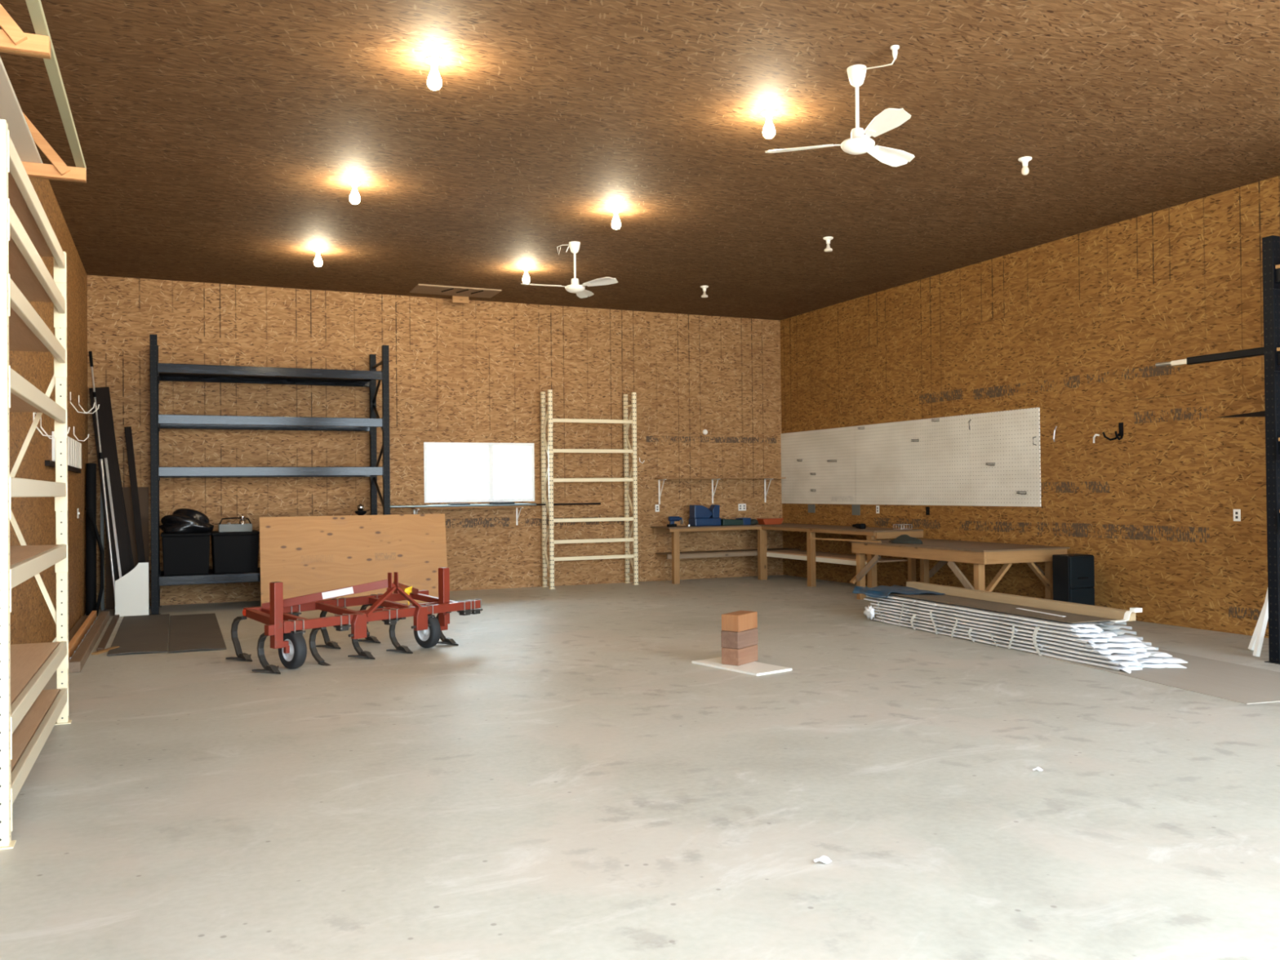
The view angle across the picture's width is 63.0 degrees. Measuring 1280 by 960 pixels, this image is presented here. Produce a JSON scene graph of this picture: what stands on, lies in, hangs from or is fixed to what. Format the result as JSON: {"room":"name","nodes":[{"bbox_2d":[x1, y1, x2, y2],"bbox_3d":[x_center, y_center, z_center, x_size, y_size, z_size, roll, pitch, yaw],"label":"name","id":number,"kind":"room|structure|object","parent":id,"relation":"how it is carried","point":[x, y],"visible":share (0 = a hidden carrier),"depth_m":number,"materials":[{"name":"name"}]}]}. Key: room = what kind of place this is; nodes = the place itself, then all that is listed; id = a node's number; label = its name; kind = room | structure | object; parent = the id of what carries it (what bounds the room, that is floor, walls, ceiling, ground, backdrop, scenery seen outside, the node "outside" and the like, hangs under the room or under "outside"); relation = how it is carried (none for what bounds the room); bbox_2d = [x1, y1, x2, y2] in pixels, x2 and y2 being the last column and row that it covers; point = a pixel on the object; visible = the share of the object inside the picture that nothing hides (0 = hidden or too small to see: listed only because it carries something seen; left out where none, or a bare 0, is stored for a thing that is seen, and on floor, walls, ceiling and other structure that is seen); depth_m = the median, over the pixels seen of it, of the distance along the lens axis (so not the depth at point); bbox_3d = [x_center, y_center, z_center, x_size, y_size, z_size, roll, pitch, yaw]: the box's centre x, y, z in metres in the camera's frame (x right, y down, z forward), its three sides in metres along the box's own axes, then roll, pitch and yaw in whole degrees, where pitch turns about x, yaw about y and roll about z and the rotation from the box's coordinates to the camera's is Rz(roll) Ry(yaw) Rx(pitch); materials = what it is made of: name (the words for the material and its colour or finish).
{"room":"farm building","nodes":[
{"label":"farm building","id":0,"kind":"room"},
{"bbox_2d":[8,177,88,644],"bbox_3d":[-4.191,-0.619,6.616,0.140,4.461,15.977,0,-1,-24],"label":"wall","id":1,"kind":"structure","parent":0,"point":[32,620],"depth_m":9.76,"materials":[{"name":"wood"}]},
{"bbox_2d":[0,4,50,59],"bbox_3d":[-3.345,-2.487,5.425,0.489,0.485,0.127,0,-1,-24],"label":"bracket","id":2,"kind":"object","parent":1,"relation":"attached to","point":[13,40],"visible":1,"depth_m":5.45,"materials":[{"name":"brown wood"}]},
{"bbox_2d":[22,112,86,182],"bbox_3d":[-4.327,-2.454,7.637,0.489,0.485,0.127,0,-1,-24],"label":"bracket","id":3,"kind":"object","parent":1,"relation":"attached to","point":[59,171],"visible":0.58,"depth_m":7.60,"materials":[{"name":"brown wood"}]},
{"bbox_2d":[0,57,43,163],"bbox_3d":[-3.629,-2.344,5.750,0.180,0.029,4.190,0,-1,-24],"label":"board","id":4,"kind":"object","parent":3,"relation":"on","point":[20,133],"visible":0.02,"depth_m":6.76,"materials":[{"name":"beige wood"}]},
{"bbox_2d":[25,0,86,170],"bbox_3d":[-3.320,-2.351,5.892,0.060,0.039,4.200,0,-1,-24],"label":"board","id":5,"kind":"object","parent":3,"relation":"on","point":[35,8],"visible":0.75,"depth_m":6.17,"materials":[{"name":"beige paint"}]},
{"bbox_2d":[44,431,81,473],"bbox_3d":[-5.992,-0.281,10.912,0.050,0.350,3.400,0,-1,-24],"label":"rail","id":6,"kind":"object","parent":1,"relation":"attached to","point":[74,447],"visible":0.56,"depth_m":11.29,"materials":[{"name":"white plastic"}]},
{"bbox_2d":[87,275,782,608],"bbox_3d":[-2.471,-0.540,16.196,11.059,4.461,0.140,0,-1,-24],"label":"wall","id":7,"kind":"structure","parent":0,"point":[476,371],"depth_m":16.05,"materials":[{"name":"wood"}]},
{"bbox_2d":[411,506,528,524],"bbox_3d":[-2.578,0.557,15.881,1.730,0.303,0.320,0,-1,-24],"label":"wall shelf","id":8,"kind":"object","parent":7,"relation":"attached to","point":[517,507],"visible":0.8,"depth_m":15.80,"materials":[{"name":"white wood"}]},
{"bbox_2d":[390,503,536,507],"bbox_3d":[-2.637,0.386,15.751,2.240,0.036,0.036,0,-1,-24],"label":"rod","id":9,"kind":"object","parent":8,"relation":"on","point":[486,504],"visible":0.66,"depth_m":15.71,"materials":[{"name":"grey"}]},
{"bbox_2d":[536,502,600,505],"bbox_3d":[-2.094,0.387,16.058,3.200,0.028,0.028,0,-1,-24],"label":"rod","id":10,"kind":"object","parent":8,"relation":"on","point":[569,504],"visible":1,"depth_m":16.50,"materials":[{"name":"black metal"}]},
{"bbox_2d":[423,442,534,502],"bbox_3d":[-2.481,-0.117,16.158,1.740,0.915,0.110,0,-1,-24],"label":"window","id":11,"kind":"structure","parent":7,"relation":"in","point":[491,445],"depth_m":16.20,"materials":[{"name":"white plastic"}]},
{"bbox_2d":[654,477,786,504],"bbox_3d":[1.381,0.179,17.655,2.350,0.430,0.300,0,-1,-24],"label":"wall shelf","id":12,"kind":"object","parent":7,"relation":"attached to","point":[712,478],"visible":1,"depth_m":17.63,"materials":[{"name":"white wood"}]},
{"bbox_2d":[0,574,1279,959],"bbox_3d":[0.823,1.641,8.809,11.059,0.120,16.257,0,-1,-24],"label":"floor","id":13,"kind":"structure","parent":0,"point":[562,780],"depth_m":5.07,"materials":[{"name":"concrete"}]},
{"bbox_2d":[0,119,71,849],"bbox_3d":[-3.458,0.029,5.659,0.436,3.130,2.769,0,-1,-24],"label":"shelving rack","id":14,"kind":"object","parent":13,"relation":"on","point":[28,713],"visible":1,"depth_m":5.55,"materials":[{"name":"beige metal"}]},
{"bbox_2d":[68,615,88,642],"bbox_3d":[-6.008,1.656,11.041,0.090,0.040,3.900,0,-1,-24],"label":"timber","id":15,"kind":"object","parent":13,"relation":"on","point":[74,629],"visible":0.26,"depth_m":11.67,"materials":[{"name":"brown wood"}]},
{"bbox_2d":[68,610,96,660],"bbox_3d":[-5.997,1.633,11.237,0.050,0.090,3.650,0,-1,-24],"label":"timber","id":16,"kind":"object","parent":13,"relation":"on","point":[79,635],"visible":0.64,"depth_m":10.90,"materials":[{"name":"brown wood"}]},
{"bbox_2d":[68,611,109,672],"bbox_3d":[-5.690,1.626,10.865,0.090,0.090,4.280,0,-1,-24],"label":"timber","id":17,"kind":"object","parent":13,"relation":"on","point":[78,660],"visible":0.98,"depth_m":10.04,"materials":[{"name":"brown wood"}]},
{"bbox_2d":[85,462,96,615],"bbox_3d":[-7.009,0.750,13.345,0.130,1.938,0.418,0,-1,-24],"label":"rolled mat","id":18,"kind":"object","parent":13,"relation":"on","point":[91,468],"visible":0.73,"depth_m":13.29,"materials":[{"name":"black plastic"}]},
{"bbox_2d":[84,507,103,616],"bbox_3d":[-6.879,1.030,13.207,0.268,1.365,0.151,-1,-1,39],"label":"hose","id":19,"kind":"object","parent":13,"relation":"on","point":[88,512],"visible":0.92,"depth_m":13.19,"materials":[{"name":"black plastic"}]},
{"bbox_2d":[88,351,115,607],"bbox_3d":[-6.992,-0.006,13.613,0.762,3.411,0.048,-1,-1,39],"label":"pole","id":20,"kind":"object","parent":13,"relation":"on","point":[100,454],"visible":0.85,"depth_m":13.59,"materials":[{"name":"black plastic"}]},
{"bbox_2d":[100,486,104,609],"bbox_3d":[-7.109,0.721,13.816,0.040,1.990,0.040,0,-1,-24],"label":"channel","id":21,"kind":"object","parent":13,"relation":"on","point":[102,540],"visible":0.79,"depth_m":13.80,"materials":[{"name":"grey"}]},
{"bbox_2d":[97,614,119,651],"bbox_3d":[-5.859,1.665,11.544,0.060,0.030,3.100,0,-1,-24],"label":"timber","id":22,"kind":"object","parent":13,"relation":"on","point":[103,643],"visible":0.93,"depth_m":11.20,"materials":[{"name":"brown"}]},
{"bbox_2d":[88,386,131,581],"bbox_3d":[-6.941,0.233,13.750,0.748,2.968,0.212,-1,-1,33],"label":"board","id":23,"kind":"object","parent":13,"relation":"on","point":[106,427],"visible":0.56,"depth_m":13.79,"materials":[{"name":"brown wood"}]},
{"bbox_2d":[104,457,121,578],"bbox_3d":[-6.775,0.709,13.494,0.599,2.006,0.035,-1,-1,41],"label":"trim","id":24,"kind":"structure","parent":13,"relation":"on","point":[105,459],"depth_m":13.53,"materials":[{"name":"silver metal"}]},
{"bbox_2d":[118,463,134,569],"bbox_3d":[-6.835,0.533,13.874,0.525,2.348,0.048,-1,-1,24],"label":"board","id":25,"kind":"object","parent":13,"relation":"on","point":[126,517],"visible":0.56,"depth_m":13.85,"materials":[{"name":"brown wood"}]},
{"bbox_2d":[106,487,149,608],"bbox_3d":[-6.884,0.906,14.038,0.520,1.620,0.122,0,-1,-24],"label":"board","id":26,"kind":"object","parent":13,"relation":"on","point":[143,492],"visible":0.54,"depth_m":14.08,"materials":[{"name":"brown"}]},
{"bbox_2d":[115,562,148,616],"bbox_3d":[-6.371,1.371,13.107,0.380,0.660,0.043,0,-1,-24],"label":"gable panel","id":27,"kind":"object","parent":13,"relation":"on","point":[131,589],"visible":0.94,"depth_m":13.11,"materials":[{"name":"beige plastic"}]},
{"bbox_2d":[124,426,150,608],"bbox_3d":[-6.695,0.492,13.915,0.566,2.433,0.092,-1,-1,38],"label":"board","id":28,"kind":"object","parent":13,"relation":"on","point":[128,433],"visible":0.76,"depth_m":13.94,"materials":[{"name":"brown wood"}]},
{"bbox_2d":[106,613,169,655],"bbox_3d":[-5.460,1.662,11.475,0.515,0.020,3.450,0,-1,-24],"label":"floor mat","id":29,"kind":"object","parent":13,"relation":"on","point":[148,633],"visible":1,"depth_m":11.16,"materials":[{"name":"rubber"}]},
{"bbox_2d":[168,613,226,653],"bbox_3d":[-4.923,1.657,11.560,0.515,0.020,3.330,0,-1,-24],"label":"floor mat","id":30,"kind":"object","parent":13,"relation":"on","point":[195,631],"visible":1,"depth_m":11.25,"materials":[{"name":"rubber"}]},
{"bbox_2d":[149,333,390,614],"bbox_3d":[-5.027,-0.072,14.278,3.028,3.540,1.154,0,-1,-24],"label":"rack","id":31,"kind":"object","parent":13,"relation":"on","point":[158,371],"visible":0.83,"depth_m":13.99,"materials":[{"name":"black metal"}]},
{"bbox_2d":[160,531,211,576],"bbox_3d":[-5.981,0.960,13.766,0.594,0.535,0.790,0,-1,-24],"label":"storage tote","id":32,"kind":"object","parent":31,"relation":"on","point":[183,553],"visible":0.97,"depth_m":13.42,"materials":[{"name":"black plastic"}]},
{"bbox_2d":[159,508,213,533],"bbox_3d":[-5.968,0.530,13.749,0.671,0.316,0.601,0,-1,-24],"label":"trash bag","id":33,"kind":"object","parent":32,"relation":"on","point":[182,520],"visible":1,"depth_m":13.56,"materials":[{"name":"black"}]},
{"bbox_2d":[209,529,259,573],"bbox_3d":[-5.432,0.957,14.009,0.594,0.535,0.790,0,-1,-24],"label":"storage tote","id":34,"kind":"object","parent":31,"relation":"on","point":[236,552],"visible":0.84,"depth_m":13.66,"materials":[{"name":"black plastic"}]},
{"bbox_2d":[217,515,252,532],"bbox_3d":[-5.415,0.586,13.979,0.416,0.205,0.272,0,-1,-24],"label":"caddy","id":35,"kind":"object","parent":34,"relation":"on","point":[242,526],"visible":1,"depth_m":13.88,"materials":[{"name":"grey"}]},
{"bbox_2d":[217,523,252,532],"bbox_3d":[-5.415,0.638,13.978,0.412,0.100,0.272,0,-1,-24],"label":"tray","id":36,"kind":"object","parent":35,"relation":"attached to","point":[228,527],"depth_m":13.86,"materials":[{"name":"grey"}]},
{"bbox_2d":[355,503,366,515],"bbox_3d":[-3.902,0.773,14.615,0.160,0.882,0.160,0,-1,-24],"label":"post","id":37,"kind":"object","parent":31,"relation":"on","point":[360,507],"visible":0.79,"depth_m":14.58,"materials":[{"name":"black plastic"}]},
{"bbox_2d":[259,513,447,607],"bbox_3d":[-3.799,1.080,14.016,2.440,1.208,0.209,0,-1,-24],"label":"plywood sheet","id":38,"kind":"object","parent":13,"relation":"on","point":[308,554],"visible":0.71,"depth_m":13.99,"materials":[{"name":"wood"}]},
{"bbox_2d":[226,567,482,674],"bbox_3d":[-2.729,1.256,9.911,1.129,0.773,2.430,-1,-1,40],"label":"cultivator","id":39,"kind":"object","parent":13,"relation":"on","point":[286,628],"visible":1,"depth_m":9.67,"materials":[{"name":"red paint"}]},
{"bbox_2d":[540,389,638,589],"bbox_3d":[-0.800,0.142,16.570,1.508,3.070,0.433,0,-1,-24],"label":"shelving rack","id":40,"kind":"object","parent":13,"relation":"on","point":[634,562],"visible":1,"depth_m":16.42,"materials":[{"name":"beige metal"}]},
{"bbox_2d":[691,657,791,675],"bbox_3d":[0.852,1.572,8.846,0.400,0.018,0.820,0,-1,-37],"label":"board","id":41,"kind":"object","parent":13,"relation":"on","point":[756,668],"visible":0.8,"depth_m":8.71,"materials":[{"name":"white wood"}]},
{"bbox_2d":[721,644,758,666],"bbox_3d":[0.857,1.493,8.959,0.170,0.140,0.330,-1,-1,36],"label":"wood block","id":42,"kind":"object","parent":41,"relation":"on","point":[731,656],"visible":0.86,"depth_m":8.85,"materials":[{"name":"brown wood"}]},
{"bbox_2d":[720,627,758,648],"bbox_3d":[0.855,1.351,8.960,0.170,0.140,0.330,-1,-1,37],"label":"wood block","id":43,"kind":"object","parent":42,"relation":"on","point":[735,640],"visible":0.86,"depth_m":8.85,"materials":[{"name":"brown wood"}]},
{"bbox_2d":[721,610,757,631],"bbox_3d":[0.854,1.209,8.961,0.170,0.140,0.330,-1,-1,35],"label":"wood block","id":44,"kind":"object","parent":43,"relation":"on","point":[740,620],"visible":1,"depth_m":8.86,"materials":[{"name":"brown wood"}]},
{"bbox_2d":[650,523,923,587],"bbox_3d":[2.104,1.188,16.058,2.545,0.905,3.775,0,-1,-24],"label":"workbench","id":45,"kind":"object","parent":13,"relation":"on","point":[810,555],"visible":0.85,"depth_m":16.69,"materials":[{"name":"brown wood"}]},
{"bbox_2d":[666,515,683,527],"bbox_3d":[0.573,0.677,17.029,0.260,0.170,0.110,0,-1,-24],"label":"cordless drill","id":46,"kind":"object","parent":45,"relation":"on","point":[672,519],"visible":1,"depth_m":16.99,"materials":[{"name":"blue plastic"}]},
{"bbox_2d":[688,504,720,526],"bbox_3d":[1.077,0.585,17.309,0.490,0.349,0.260,0,-1,-24],"label":"tool case","id":47,"kind":"object","parent":45,"relation":"on","point":[700,515],"visible":0.98,"depth_m":17.19,"materials":[{"name":"blue plastic"}]},
{"bbox_2d":[655,547,799,555],"bbox_3d":[1.489,1.196,17.482,2.497,0.020,0.457,0,-1,-24],"label":"shelf","id":48,"kind":"object","parent":45,"relation":"attached to","point":[737,552],"depth_m":17.29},
{"bbox_2d":[720,517,751,525],"bbox_3d":[1.570,0.694,17.494,0.519,0.124,0.260,0,-1,-24],"label":"tray","id":49,"kind":"object","parent":45,"relation":"on","point":[738,521],"visible":0.92,"depth_m":17.39,"materials":[{"name":"teal plastic"}]},
{"bbox_2d":[720,519,743,525],"bbox_3d":[1.506,0.701,17.465,0.380,0.110,0.240,0,-1,-24],"label":"tray","id":50,"kind":"object","parent":49,"relation":"on","point":[723,522],"depth_m":17.35,"materials":[{"name":"teal plastic"}]},
{"bbox_2d":[735,517,751,524],"bbox_3d":[1.735,0.695,17.567,0.158,0.120,0.260,0,-1,-24],"label":"tray","id":51,"kind":"object","parent":49,"relation":"on","point":[743,521],"depth_m":17.45,"materials":[{"name":"blue plastic"}]},
{"bbox_2d":[756,518,783,524],"bbox_3d":[2.207,0.701,17.711,0.400,0.100,0.220,0,-1,-24],"label":"tray","id":52,"kind":"object","parent":45,"relation":"on","point":[761,521],"visible":1,"depth_m":17.62,"materials":[{"name":"brown plastic"}]},
{"bbox_2d":[767,549,907,562],"bbox_3d":[2.960,1.173,16.227,0.627,0.020,2.990,0,-1,-24],"label":"shelf","id":53,"kind":"object","parent":45,"relation":"attached to","point":[788,553],"depth_m":16.11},
{"bbox_2d":[848,538,1070,599],"bbox_3d":[3.930,1.200,13.193,1.270,0.785,2.670,0,-1,-22],"label":"work table","id":54,"kind":"object","parent":13,"relation":"on","point":[979,553],"visible":0.76,"depth_m":12.34,"materials":[{"name":"brown wood"}]},
{"bbox_2d":[808,537,880,542],"bbox_3d":[2.775,0.818,14.241,0.060,0.020,1.318,0,-1,-34],"label":"pale lath","id":55,"kind":"object","parent":54,"relation":"on","point":[824,539],"visible":1,"depth_m":14.17,"materials":[{"name":"brown wood"}]},
{"bbox_2d":[888,534,922,543],"bbox_3d":[3.409,0.759,13.505,0.272,0.110,0.661,0,-1,-24],"label":"cloth bundle","id":56,"kind":"object","parent":54,"relation":"on","point":[903,539],"visible":1,"depth_m":13.38,"materials":[{"name":"black"}]},
{"bbox_2d":[877,600,1042,656],"bbox_3d":[3.097,1.440,10.438,0.019,0.264,2.610,0,-1,-20],"label":"plastic wrap","id":57,"kind":"object","parent":13,"relation":"on","point":[1035,632],"visible":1,"depth_m":10.13,"materials":[{"name":"grey"}]},
{"bbox_2d":[1052,553,1094,605],"bbox_3d":[4.913,1.208,11.820,0.380,0.720,0.268,0,-1,-24],"label":"base cabinet","id":58,"kind":"object","parent":13,"relation":"on","point":[1073,575],"visible":0.67,"depth_m":11.72,"materials":[{"name":"black paint"}]},
{"bbox_2d":[995,644,1279,704],"bbox_3d":[4.130,1.548,9.403,1.220,0.005,4.400,0,-1,-16],"label":"board","id":59,"kind":"object","parent":13,"relation":"on","point":[1240,683],"visible":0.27,"depth_m":8.09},
{"bbox_2d":[873,617,1186,673],"bbox_3d":[3.545,1.548,10.151,0.613,0.034,3.719,0,-1,-20],"label":"panel","id":60,"kind":"object","parent":59,"relation":"on","point":[1165,664],"visible":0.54,"depth_m":9.15,"materials":[{"name":"white"}]},
{"bbox_2d":[875,615,1187,667],"bbox_3d":[3.570,1.513,10.150,0.640,0.034,3.662,0,-1,-20],"label":"panel","id":61,"kind":"object","parent":60,"relation":"on","point":[1125,663],"visible":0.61,"depth_m":8.98,"materials":[{"name":"white"}]},
{"bbox_2d":[874,611,1172,661],"bbox_3d":[3.515,1.479,10.231,0.613,0.034,3.692,0,-1,-20],"label":"panel","id":62,"kind":"object","parent":61,"relation":"on","point":[1113,656],"visible":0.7,"depth_m":9.16,"materials":[{"name":"white"}]},
{"bbox_2d":[874,608,1158,654],"bbox_3d":[3.520,1.444,10.261,0.613,0.034,3.536,0,-1,-20],"label":"panel","id":63,"kind":"object","parent":62,"relation":"on","point":[1108,651],"visible":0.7,"depth_m":9.21,"materials":[{"name":"white"}]},
{"bbox_2d":[873,605,1151,648],"bbox_3d":[3.495,1.410,10.286,0.613,0.034,3.446,0,-1,-20],"label":"panel","id":64,"kind":"object","parent":63,"relation":"on","point":[1131,644],"visible":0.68,"depth_m":9.22,"materials":[{"name":"white"}]},
{"bbox_2d":[871,602,1142,644],"bbox_3d":[3.467,1.376,10.334,0.613,0.034,3.409,0,-1,-20],"label":"panel","id":65,"kind":"object","parent":64,"relation":"on","point":[1122,637],"visible":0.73,"depth_m":9.41,"materials":[{"name":"white"}]},
{"bbox_2d":[863,604,875,620],"bbox_3d":[2.589,1.492,11.794,0.074,0.171,0.196,0,-1,-20],"label":"scrap","id":66,"kind":"object","parent":65,"relation":"hanging from","point":[869,611],"visible":1,"depth_m":11.76,"materials":[{"name":"white"}]},
{"bbox_2d":[863,597,1136,638],"bbox_3d":[3.438,1.343,10.444,0.614,0.034,3.501,0,-1,-20],"label":"panel","id":67,"kind":"object","parent":65,"relation":"on","point":[1106,633],"visible":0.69,"depth_m":9.60,"materials":[{"name":"white"}]},
{"bbox_2d":[866,595,1131,633],"bbox_3d":[3.442,1.307,10.462,0.613,0.034,3.410,0,-1,-20],"label":"panel","id":68,"kind":"object","parent":67,"relation":"on","point":[1082,629],"visible":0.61,"depth_m":9.53,"materials":[{"name":"white"}]},
{"bbox_2d":[887,594,1126,629],"bbox_3d":[3.418,1.273,10.468,0.613,0.034,3.357,0,-1,-20],"label":"panel","id":69,"kind":"object","parent":68,"relation":"on","point":[1087,624],"visible":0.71,"depth_m":9.68,"materials":[{"name":"white"}]},
{"bbox_2d":[888,591,1118,623],"bbox_3d":[3.417,1.241,10.592,0.590,0.010,3.300,0,-1,-20],"label":"sheet","id":70,"kind":"object","parent":69,"relation":"on","point":[1072,618],"depth_m":10.02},
{"bbox_2d":[852,585,945,598],"bbox_3d":[2.905,1.270,11.762,0.641,0.083,1.071,0,-1,-20],"label":"tarp","id":71,"kind":"object","parent":70,"relation":"on","point":[882,591],"visible":1,"depth_m":11.77,"materials":[{"name":"blue"}]},
{"bbox_2d":[906,581,1135,621],"bbox_3d":[3.675,1.194,10.537,0.101,0.084,3.280,0,-1,-20],"label":"timber beam","id":72,"kind":"structure","parent":70,"relation":"on","point":[1047,604],"depth_m":10.15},
{"bbox_2d":[1110,607,1142,622],"bbox_3d":[4.158,1.153,8.928,0.246,0.119,0.098,-1,-1,0],"label":"metal clip","id":73,"kind":"object","parent":72,"relation":"attached to","point":[1126,615],"visible":1,"depth_m":8.93,"materials":[{"name":"white metal"}]},
{"bbox_2d":[1248,603,1264,650],"bbox_3d":[5.732,0.756,9.328,0.554,1.561,0.066,-1,-1,26],"label":"trim","id":74,"kind":"structure","parent":13,"relation":"on","point":[1251,646],"depth_m":9.40,"materials":[{"name":"white wood"}]},
{"bbox_2d":[1253,589,1268,657],"bbox_3d":[5.474,0.906,9.050,0.326,1.255,0.054,-1,-1,11],"label":"trim","id":75,"kind":"structure","parent":13,"relation":"on","point":[1264,616],"depth_m":9.05,"materials":[{"name":"white wood"}]},
{"bbox_2d":[1262,235,1279,664],"bbox_3d":[6.423,-0.280,7.758,1.302,3.580,2.902,0,-1,-24],"label":"rack","id":76,"kind":"object","parent":13,"relation":"on","point":[1270,244],"visible":1,"depth_m":8.75,"materials":[{"name":"black metal"}]},
{"bbox_2d":[1155,346,1263,366],"bbox_3d":[5.880,-1.152,8.427,0.055,0.070,4.000,0,-1,-24],"label":"metal pole","id":77,"kind":"object","parent":76,"relation":"on","point":[1255,352],"visible":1,"depth_m":9.63,"materials":[{"name":"black metal"}]},
{"bbox_2d":[1220,410,1265,417],"bbox_3d":[6.313,-0.622,8.211,0.090,0.055,3.868,0,-1,-24],"label":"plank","id":78,"kind":"object","parent":76,"relation":"on","point":[1259,414],"visible":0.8,"depth_m":9.63,"materials":[{"name":"brown wood"}]},
{"bbox_2d":[0,0,1279,319],"bbox_3d":[0.774,-2.940,8.855,11.059,0.120,16.257,0,-1,-24],"label":"ceiling","id":79,"kind":"structure","parent":0,"point":[221,141],"depth_m":8.66,"materials":[{"name":"wood"}]},
{"bbox_2d":[312,248,323,266],"bbox_3d":[-3.900,-2.688,12.665,0.120,0.206,0.120,0,-1,-24],"label":"ceiling lamp","id":80,"kind":"object","parent":79,"relation":"attached to","point":[317,261],"visible":1,"depth_m":12.64,"materials":[{"name":"glass"}]},
{"bbox_2d":[348,180,360,204],"bbox_3d":[-2.713,-2.729,9.942,0.120,0.206,0.120,0,-1,-24],"label":"ceiling lamp","id":81,"kind":"object","parent":79,"relation":"attached to","point":[354,198],"visible":1,"depth_m":9.91,"materials":[{"name":"glass"}]},
{"bbox_2d":[425,56,443,89],"bbox_3d":[-1.405,-2.771,7.143,0.120,0.206,0.120,0,-1,-24],"label":"ceiling lamp","id":82,"kind":"object","parent":79,"relation":"attached to","point":[434,82],"visible":1,"depth_m":7.11,"materials":[{"name":"glass"}]},
{"bbox_2d":[409,284,502,297],"bbox_3d":[-2.701,-2.760,15.310,1.220,0.035,0.600,0,-1,-24],"label":"attic hatch","id":83,"kind":"object","parent":79,"relation":"attached to","point":[420,288],"visible":1,"depth_m":15.25,"materials":[{"name":"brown wood"}]},
{"bbox_2d":[451,295,468,303],"bbox_3d":[-2.702,-2.716,15.719,0.250,0.115,0.050,0,-1,-24],"label":"wood block","id":84,"kind":"object","parent":83,"relation":"attached to","point":[458,300],"visible":1,"depth_m":15.70,"materials":[{"name":"brown wood"}]},
{"bbox_2d":[521,266,530,283],"bbox_3d":[-1.506,-2.702,13.826,0.120,0.206,0.120,0,-1,-24],"label":"ceiling lamp","id":85,"kind":"object","parent":79,"relation":"attached to","point":[526,279],"visible":0.91,"depth_m":13.80,"materials":[{"name":"white plastic"}]},
{"bbox_2d":[520,241,617,297],"bbox_3d":[-0.873,-2.526,12.362,1.074,0.602,1.152,0,-1,-24],"label":"ceiling fan","id":86,"kind":"object","parent":79,"relation":"hanging from","point":[575,287],"visible":1,"depth_m":12.37,"materials":[{"name":"white metal"}]},
{"bbox_2d":[610,208,622,229],"bbox_3d":[-0.252,-2.744,11.002,0.120,0.206,0.120,0,-1,-24],"label":"ceiling lamp","id":87,"kind":"object","parent":79,"relation":"attached to","point":[615,224],"visible":1,"depth_m":10.97,"materials":[{"name":"glass"}]},
{"bbox_2d":[760,109,776,138],"bbox_3d":[1.012,-2.786,8.205,0.120,0.206,0.120,0,-1,-24],"label":"ceiling lamp","id":88,"kind":"object","parent":79,"relation":"attached to","point":[768,131],"visible":1,"depth_m":8.18,"materials":[{"name":"glass"}]},
{"bbox_2d":[822,236,833,252],"bbox_3d":[2.222,-2.777,12.331,0.120,0.165,0.120,0,-1,-24],"label":"ceiling lamp","id":89,"kind":"object","parent":79,"relation":"attached to","point":[828,249],"visible":1,"depth_m":12.31,"materials":[{"name":"white plastic"}]},
{"bbox_2d":[764,44,915,166],"bbox_3d":[1.612,-2.603,7.293,1.146,0.602,1.106,0,-1,-24],"label":"ceiling fan","id":90,"kind":"object","parent":79,"relation":"hanging from","point":[859,143],"visible":1,"depth_m":7.31,"materials":[{"name":"white metal"}]},
{"bbox_2d":[1017,156,1031,175],"bbox_3d":[3.476,-2.828,9.431,0.120,0.150,0.120,0,-1,-24],"label":"ceiling lamp","id":91,"kind":"object","parent":79,"relation":"attached to","point":[1024,160],"visible":1,"depth_m":9.41,"materials":[{"name":"white plastic"}]},
{"bbox_2d":[780,175,1279,638],"bbox_3d":[5.788,-0.680,11.047,0.140,4.461,15.977,0,-1,-24],"label":"wall","id":92,"kind":"structure","parent":0,"point":[1076,329],"depth_m":11.98,"materials":[{"name":"wood"}]},
{"bbox_2d":[781,426,856,504],"bbox_3d":[2.924,-0.216,17.305,0.019,1.220,2.182,0,-1,-24],"label":"pegboard","id":93,"kind":"object","parent":92,"relation":"attached to","point":[833,482],"visible":1,"depth_m":17.22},
{"bbox_2d":[851,504,860,515],"bbox_3d":[3.374,0.467,16.317,0.015,0.165,0.200,0,-1,-24],"label":"metal plate","id":94,"kind":"object","parent":92,"relation":"attached to","point":[855,508],"visible":1,"depth_m":16.31,"materials":[{"name":"grey"}]},
{"bbox_2d":[854,414,970,506],"bbox_3d":[3.889,-0.248,15.132,0.019,1.220,2.565,0,-1,-24],"label":"pegboard","id":95,"kind":"object","parent":92,"relation":"attached to","point":[891,468],"visible":1,"depth_m":14.98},
{"bbox_2d":[968,407,1041,506],"bbox_3d":[4.661,-0.274,13.393,0.019,1.220,1.230,0,-1,-24],"label":"pegboard","id":96,"kind":"object","parent":92,"relation":"attached to","point":[1004,438],"visible":1,"depth_m":13.35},
{"bbox_2d":[1102,422,1123,440],"bbox_3d":[5.317,-0.542,11.691,0.201,0.202,0.193,0,-1,-24],"label":"wall hook","id":97,"kind":"object","parent":92,"relation":"attached to","point":[1120,424],"visible":1,"depth_m":11.72,"materials":[{"name":"black plastic"}]},
{"bbox_2d":[1233,509,1240,520],"bbox_3d":[5.974,0.352,10.460,0.008,0.118,0.075,0,-1,-24],"label":"wall outlet","id":98,"kind":"object","parent":92,"relation":"attached to","point":[1237,513],"visible":1,"depth_m":10.45,"materials":[{"name":"white plastic"}]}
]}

